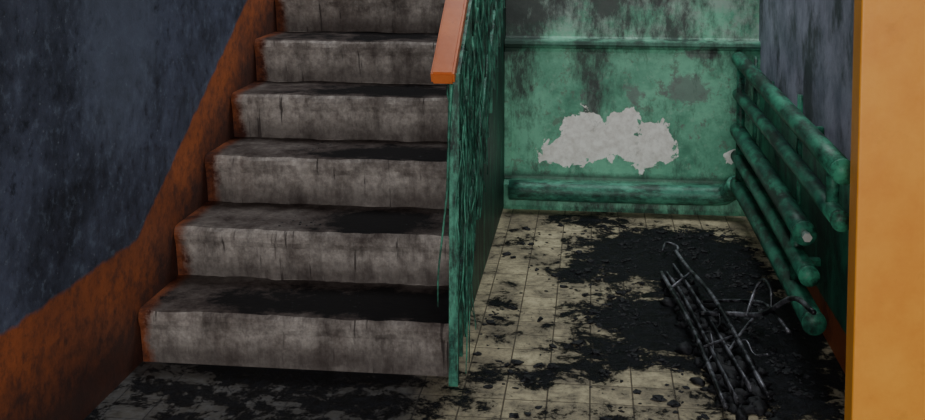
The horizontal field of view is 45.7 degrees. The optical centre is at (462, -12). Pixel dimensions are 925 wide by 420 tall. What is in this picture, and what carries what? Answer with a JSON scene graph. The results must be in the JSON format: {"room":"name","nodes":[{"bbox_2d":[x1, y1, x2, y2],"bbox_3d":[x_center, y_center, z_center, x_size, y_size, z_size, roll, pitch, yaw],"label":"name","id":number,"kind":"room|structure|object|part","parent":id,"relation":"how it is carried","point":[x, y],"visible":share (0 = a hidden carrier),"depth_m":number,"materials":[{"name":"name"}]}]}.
{"room":"abandoned building stairwell","nodes":[
{"label":"abandoned building stairwell","id":0,"kind":"room"},
{"bbox_2d":[0,0,276,419],"bbox_3d":[-1.094,-0.674,2.609,0.200,3.600,9.400,0,4,7],"label":"wall","id":1,"kind":"structure","parent":0,"point":[112,111],"depth_m":2.90,"materials":[{"name":"blue paint"}]},
{"bbox_2d":[84,208,844,419],"bbox_3d":[0.318,1.264,1.489,3.300,0.120,7.260,0,4,7],"label":"floor","id":2,"kind":"structure","parent":0,"point":[152,390],"depth_m":3.20,"materials":[{"name":"tile"}]},
{"bbox_2d":[138,0,505,376],"bbox_3d":[-0.249,0.221,5.069,0.908,1.487,4.024,0,4,7],"label":"staircase","id":3,"kind":"structure","parent":2,"relation":"on","point":[315,242],"depth_m":3.63,"materials":[{"name":"concrete"}]},
{"bbox_2d":[431,0,504,386],"bbox_3d":[0.112,-0.118,4.115,0.112,2.291,2.417,0,4,7],"label":"stair railing","id":4,"kind":"object","parent":2,"relation":"on","point":[465,59],"visible":1,"depth_m":3.10,"materials":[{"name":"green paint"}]},
{"bbox_3d":[0.088,-0.542,4.092,0.064,1.443,2.414,0,4,7],"label":"handrail","id":5,"kind":"part","parent":4,"relation":"part of","materials":[{"name":"orange paint"}]},
{"bbox_2d":[464,220,830,419],"bbox_3d":[0.574,1.058,3.610,1.016,0.012,2.182,0,4,7],"label":"debris","id":6,"kind":"object","parent":2,"relation":"on","point":[673,403],"visible":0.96,"depth_m":3.53,"materials":[{"name":"black"}]},
{"bbox_2d":[659,241,816,419],"bbox_3d":[0.805,0.934,3.518,0.318,0.274,1.486,0,4,3],"label":"frame","id":7,"kind":"object","parent":2,"relation":"on","point":[726,372],"visible":1,"depth_m":3.25,"materials":[{"name":"metal"}]},
{"bbox_2d":[504,0,760,215],"bbox_3d":[0.748,0.226,4.900,1.108,1.500,0.263,0,4,7],"label":"wall","id":8,"kind":"structure","parent":0,"point":[597,91],"depth_m":4.84,"materials":[{"name":"green paint"}]},
{"bbox_2d":[759,0,853,372],"bbox_3d":[1.281,-0.752,3.774,0.200,3.600,2.520,0,4,7],"label":"wall","id":9,"kind":"structure","parent":0,"point":[807,45],"depth_m":3.49,"materials":[{"name":"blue paint"}]},
{"bbox_2d":[508,52,849,335],"bbox_3d":[0.624,0.654,3.771,1.079,0.685,2.054,0,4,7],"label":"radiator pipes","id":10,"kind":"object","parent":9,"relation":"attached to","point":[777,219],"visible":1,"depth_m":3.68,"materials":[{"name":"green metal"}]},
{"bbox_2d":[844,0,924,419],"bbox_3d":[1.510,-0.663,2.440,1.188,3.600,0.080,0,4,7],"label":"door frame","id":11,"kind":"structure","parent":9,"relation":"attached to","point":[885,372],"depth_m":2.54,"materials":[{"name":"orange paint"}]}
]}

